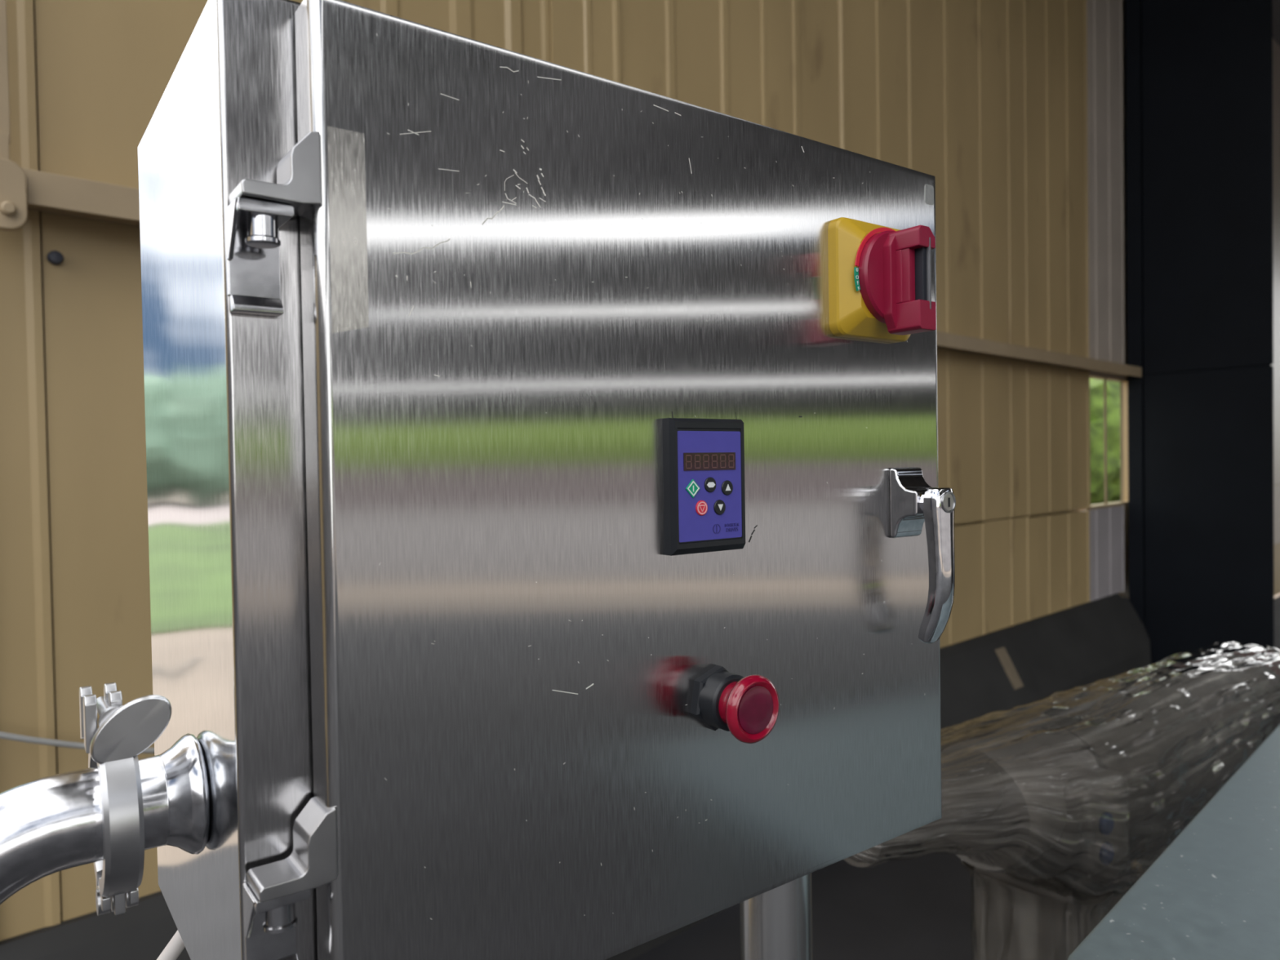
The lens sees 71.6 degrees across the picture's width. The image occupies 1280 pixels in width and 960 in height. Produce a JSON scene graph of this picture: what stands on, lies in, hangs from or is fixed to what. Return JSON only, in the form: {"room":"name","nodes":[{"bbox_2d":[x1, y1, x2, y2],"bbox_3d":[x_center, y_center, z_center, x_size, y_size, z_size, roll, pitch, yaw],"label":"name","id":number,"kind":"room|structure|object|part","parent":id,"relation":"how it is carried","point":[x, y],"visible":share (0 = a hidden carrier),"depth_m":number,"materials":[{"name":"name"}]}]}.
{"room":"utility area","nodes":[
{"label":"utility area","id":0,"kind":"room"},
{"bbox_2d":[0,0,1279,941],"bbox_3d":[-0.303,-1.317,2.609,20.500,5.400,0.120,-2,2,-43],"label":"wall","id":1,"kind":"structure","parent":0,"point":[1015,109],"depth_m":3.26,"materials":[{"name":"beige wood"}]},
{"bbox_2d":[0,0,27,231],"bbox_3d":[-1.148,-0.790,1.585,0.071,0.685,0.066,-2,1,-37],"label":"bracket","id":2,"kind":"object","parent":1,"relation":"attached to","point":[13,181],"visible":1,"depth_m":1.59,"materials":[{"name":"beige paint"}]},
{"bbox_3d":[-1.138,-0.510,1.585,0.070,0.125,0.022,-2,2,-43],"label":"plate","id":3,"kind":"part","parent":2,"relation":"part of","materials":[{"name":"beige paint"}]},
{"bbox_3d":[-1.240,-1.548,1.683,0.112,4.870,0.017,-2,1,-40],"label":"wall panel","id":4,"kind":"part","parent":1,"relation":"part of","materials":[{"name":"beige wood"}]},
{"bbox_2d":[0,731,154,753],"bbox_3d":[-1.038,0.489,1.763,0.783,0.254,0.012,-2,2,-43],"label":"cable","id":5,"kind":"object","parent":1,"relation":"attached to","point":[5,735],"visible":0.27,"depth_m":1.68,"materials":[{"name":"grey plastic"}]},
{"bbox_3d":[-0.965,-1.558,1.942,0.636,4.870,0.017,-2,2,-43],"label":"wall panel","id":6,"kind":"part","parent":1,"relation":"part of","materials":[{"name":"beige wood"}]},
{"bbox_3d":[-0.500,-1.574,2.371,0.621,4.870,0.022,-2,2,-43],"label":"wall panel","id":7,"kind":"part","parent":1,"relation":"part of","materials":[{"name":"beige wood"}]},
{"bbox_2d":[0,593,1151,959],"bbox_3d":[1.009,1.073,3.687,5.995,0.534,0.245,-2,2,-43],"label":"baseboard","id":8,"kind":"structure","parent":1,"relation":"attached to","point":[1030,661],"depth_m":4.28,"materials":[{"name":"paint"}]},
{"bbox_2d":[22,168,1142,377],"bbox_3d":[0.977,-0.628,3.671,6.015,0.092,0.125,-2,2,-43],"label":"trim","id":9,"kind":"structure","parent":1,"relation":"attached to","point":[46,193],"depth_m":1.73,"materials":[{"name":"beige paint"}]},
{"bbox_3d":[-0.167,-1.586,2.666,0.261,4.870,0.018,-2,2,-43],"label":"wall panel","id":10,"kind":"part","parent":1,"relation":"part of","materials":[{"name":"beige wood"}]},
{"bbox_3d":[0.190,-1.599,3.019,0.736,4.870,0.019,-2,2,-43],"label":"wall panel","id":11,"kind":"part","parent":1,"relation":"part of","materials":[{"name":"beige wood"}]},
{"bbox_3d":[0.745,-1.618,3.531,0.766,4.870,0.022,-2,2,-43],"label":"wall panel","id":12,"kind":"part","parent":1,"relation":"part of","materials":[{"name":"beige wood"}]},
{"bbox_3d":[1.236,-1.636,4.002,0.584,4.870,0.076,-2,1,-37],"label":"wall panel","id":13,"kind":"part","parent":1,"relation":"part of","materials":[{"name":"beige wood"}]},
{"bbox_3d":[1.575,-1.938,4.309,0.336,4.290,0.047,-2,1,-37],"label":"wall panel","id":14,"kind":"part","parent":1,"relation":"part of","materials":[{"name":"beige wood"}]},
{"bbox_3d":[1.611,0.503,4.362,0.336,0.567,0.017,-2,2,-42],"label":"wall panel","id":15,"kind":"part","parent":1,"relation":"part of","materials":[{"name":"beige metal"}]},
{"bbox_3d":[1.815,-1.946,4.535,0.316,4.290,0.045,-2,1,-37],"label":"wall panel","id":16,"kind":"part","parent":1,"relation":"part of","materials":[{"name":"beige wood"}]},
{"bbox_3d":[1.852,0.492,4.587,0.316,0.573,0.017,-2,2,-42],"label":"wall panel","id":17,"kind":"part","parent":1,"relation":"part of","materials":[{"name":"beige metal"}]},
{"bbox_3d":[2.006,-1.953,4.712,0.197,4.290,0.031,-2,1,-37],"label":"wall panel","id":18,"kind":"part","parent":1,"relation":"part of","materials":[{"name":"beige wood"}]},
{"bbox_3d":[2.042,0.486,4.765,0.196,0.571,0.017,-2,2,-41],"label":"wall panel","id":19,"kind":"part","parent":1,"relation":"part of","materials":[{"name":"beige metal"}]},
{"bbox_3d":[2.182,-1.959,4.875,0.276,4.290,0.040,-2,1,-37],"label":"wall panel","id":20,"kind":"part","parent":1,"relation":"part of","materials":[{"name":"beige wood"}]},
{"bbox_3d":[2.217,0.485,4.929,0.276,0.561,0.017,-2,2,-42],"label":"wall panel","id":21,"kind":"part","parent":1,"relation":"part of","materials":[{"name":"beige metal"}]},
{"bbox_3d":[2.385,-1.966,5.067,0.276,4.290,0.017,-2,2,-42],"label":"wall panel","id":22,"kind":"part","parent":1,"relation":"part of","materials":[{"name":"beige wood"}]},
{"bbox_3d":[2.421,0.478,5.120,0.276,0.561,0.017,-2,2,-42],"label":"wall panel","id":23,"kind":"part","parent":1,"relation":"part of","materials":[{"name":"beige metal"}]},
{"bbox_3d":[2.591,-1.974,5.264,0.286,4.290,0.017,-2,2,-42],"label":"wall panel","id":24,"kind":"part","parent":1,"relation":"part of","materials":[{"name":"beige wood"}]},
{"bbox_3d":[2.629,0.470,5.315,0.286,0.561,0.017,-2,2,-42],"label":"wall panel","id":25,"kind":"part","parent":1,"relation":"part of","materials":[{"name":"beige metal"}]},
{"bbox_3d":[2.742,-2.384,5.394,0.127,3.480,0.017,-2,1,-40],"label":"wall panel","id":26,"kind":"part","parent":1,"relation":"part of","materials":[{"name":"grey wood"}]},
{"bbox_3d":[2.785,0.460,5.456,0.127,0.570,0.017,-2,1,-40],"label":"wall panel","id":27,"kind":"part","parent":1,"relation":"part of","materials":[{"name":"grey metal"}]},
{"bbox_3d":[2.873,-2.389,5.518,0.226,3.480,0.017,-2,2,-42],"label":"wall panel","id":28,"kind":"part","parent":1,"relation":"part of","materials":[{"name":"grey wood"}]},
{"bbox_3d":[2.916,0.456,5.579,0.226,0.570,0.017,-2,2,-42],"label":"wall panel","id":29,"kind":"part","parent":1,"relation":"part of","materials":[{"name":"grey metal"}]},
{"bbox_3d":[3.039,-2.394,5.673,0.221,3.480,0.017,-2,2,-42],"label":"wall panel","id":30,"kind":"part","parent":1,"relation":"part of","materials":[{"name":"wood"}]},
{"bbox_3d":[3.082,0.450,5.735,0.221,0.570,0.017,-2,2,-42],"label":"wall panel","id":31,"kind":"part","parent":1,"relation":"part of","materials":[{"name":"grey metal"}]},
{"bbox_3d":[6.499,-2.112,8.922,1.896,4.290,0.018,-2,2,-43],"label":"wall panel","id":32,"kind":"part","parent":1,"relation":"part of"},
{"bbox_3d":[6.537,0.328,8.974,1.896,0.570,0.018,-2,2,-43],"label":"wall panel","id":33,"kind":"part","parent":1,"relation":"part of","materials":[{"name":"grey metal"}]},
{"bbox_2d":[631,595,1279,959],"bbox_3d":[1.337,1.434,1.208,14.276,0.100,32.739,-1,1,17],"label":"floor","id":34,"kind":"structure","parent":0,"point":[919,908],"depth_m":2.76,"materials":[{"name":"concrete"}]},
{"bbox_2d":[739,872,813,959],"bbox_3d":[0.103,0.820,0.627,0.140,1.192,0.140,-2,1,-37],"label":"support post","id":35,"kind":"object","parent":34,"relation":"on","point":[775,923],"visible":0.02,"depth_m":0.59,"materials":[{"name":"silver metal"}]},
{"bbox_2d":[137,0,955,959],"bbox_3d":[-0.034,0.017,0.513,0.471,0.420,0.273,-2,1,-37],"label":"cabinet","id":36,"kind":"object","parent":35,"relation":"on","point":[550,522],"visible":0.98,"depth_m":0.39,"materials":[{"name":"metal"}]},
{"bbox_2d":[0,766,102,904],"bbox_3d":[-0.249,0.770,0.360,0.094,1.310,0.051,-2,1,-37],"label":"pipe elbow","id":37,"kind":"object","parent":36,"relation":"attached to","point":[51,824],"visible":0.88,"depth_m":0.35,"materials":[{"name":"silver metal"}]},
{"bbox_2d":[79,682,171,915],"bbox_3d":[-0.219,0.135,0.378,0.031,0.095,0.068,-2,1,-37],"label":"clamp","id":38,"kind":"object","parent":37,"relation":"attached to","point":[126,731],"visible":0.95,"depth_m":0.36,"materials":[{"name":"metal"}]},
{"bbox_2d":[156,930,185,959],"bbox_3d":[-0.254,0.824,0.517,0.069,1.190,0.011,-2,1,-29],"label":"hose","id":39,"kind":"object","parent":36,"relation":"hanging from","point":[175,946],"visible":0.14,"depth_m":0.50,"materials":[{"name":"white plastic"}]},
{"bbox_3d":[-0.136,-0.115,0.329,0.028,0.028,0.020,-2,1,-37],"label":"arm","id":40,"kind":"part","parent":36,"relation":"part of","materials":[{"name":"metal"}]},
{"bbox_3d":[-0.131,0.138,0.334,0.028,0.028,0.020,-2,1,-37],"label":"arm","id":41,"kind":"part","parent":36,"relation":"part of","materials":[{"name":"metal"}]},
{"bbox_3d":[0.050,0.110,0.431,0.028,0.028,0.012,-2,1,-37],"label":"stem","id":42,"kind":"part","parent":36,"relation":"part of","materials":[{"name":"red plastic"}]},
{"bbox_3d":[0.137,-0.115,0.511,0.066,0.066,0.015,-2,1,-37],"label":"plate","id":43,"kind":"part","parent":36,"relation":"part of","materials":[{"name":"yellow plastic"}]},
{"bbox_3d":[0.149,-0.111,0.492,0.019,0.056,0.022,-2,1,-37],"label":"handle","id":44,"kind":"part","parent":36,"relation":"part of","materials":[{"name":"red plastic"}]},
{"bbox_3d":[0.158,-0.113,0.486,0.002,0.040,0.002,-2,1,-37],"label":"blade","id":45,"kind":"part","parent":36,"relation":"part of","materials":[{"name":"silver metal"}]},
{"bbox_3d":[0.174,0.051,0.520,0.021,0.092,0.017,-2,1,-37],"label":"lever","id":46,"kind":"part","parent":36,"relation":"part of","materials":[{"name":"silver metal"}]},
{"bbox_2d":[844,641,1279,959],"bbox_3d":[0.782,0.864,1.470,1.364,1.047,0.298,-2,1,-37],"label":"log","id":47,"kind":"object","parent":34,"relation":"on","point":[1055,806],"visible":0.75,"depth_m":1.32,"materials":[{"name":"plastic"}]},
{"bbox_2d":[1067,724,1279,959],"bbox_3d":[1.072,0.867,0.983,1.500,1.050,0.620,-2,2,-45],"label":"metal panel","id":48,"kind":"object","parent":34,"relation":"on","point":[1213,893],"visible":1,"depth_m":0.77,"materials":[{"name":"silver metal"}]},
{"bbox_2d":[1124,0,1274,664],"bbox_3d":[3.554,-1.441,5.591,0.350,5.400,0.782,-2,2,-43],"label":"steel column","id":49,"kind":"structure","parent":34,"relation":"on","point":[1199,73],"depth_m":5.47,"materials":[{"name":"black metal"}]},
{"bbox_2d":[1272,0,1279,46],"bbox_3d":[9.560,-4.188,4.037,19.993,0.250,11.708,-2,2,-43],"label":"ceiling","id":50,"kind":"structure","parent":0,"point":[1276,3],"depth_m":8.17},
{"bbox_3d":[1.968,1.319,14.352,200.000,0.190,200.000,-2,1,-37],"label":"ground","id":51,"kind":"structure","parent":0,"visible":0},
{"bbox_2d":[1087,373,1124,510],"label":"window","id":52,"kind":"structure","parent":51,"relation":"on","point":[1096,386],"depth_m":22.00,"materials":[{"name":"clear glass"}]}
]}

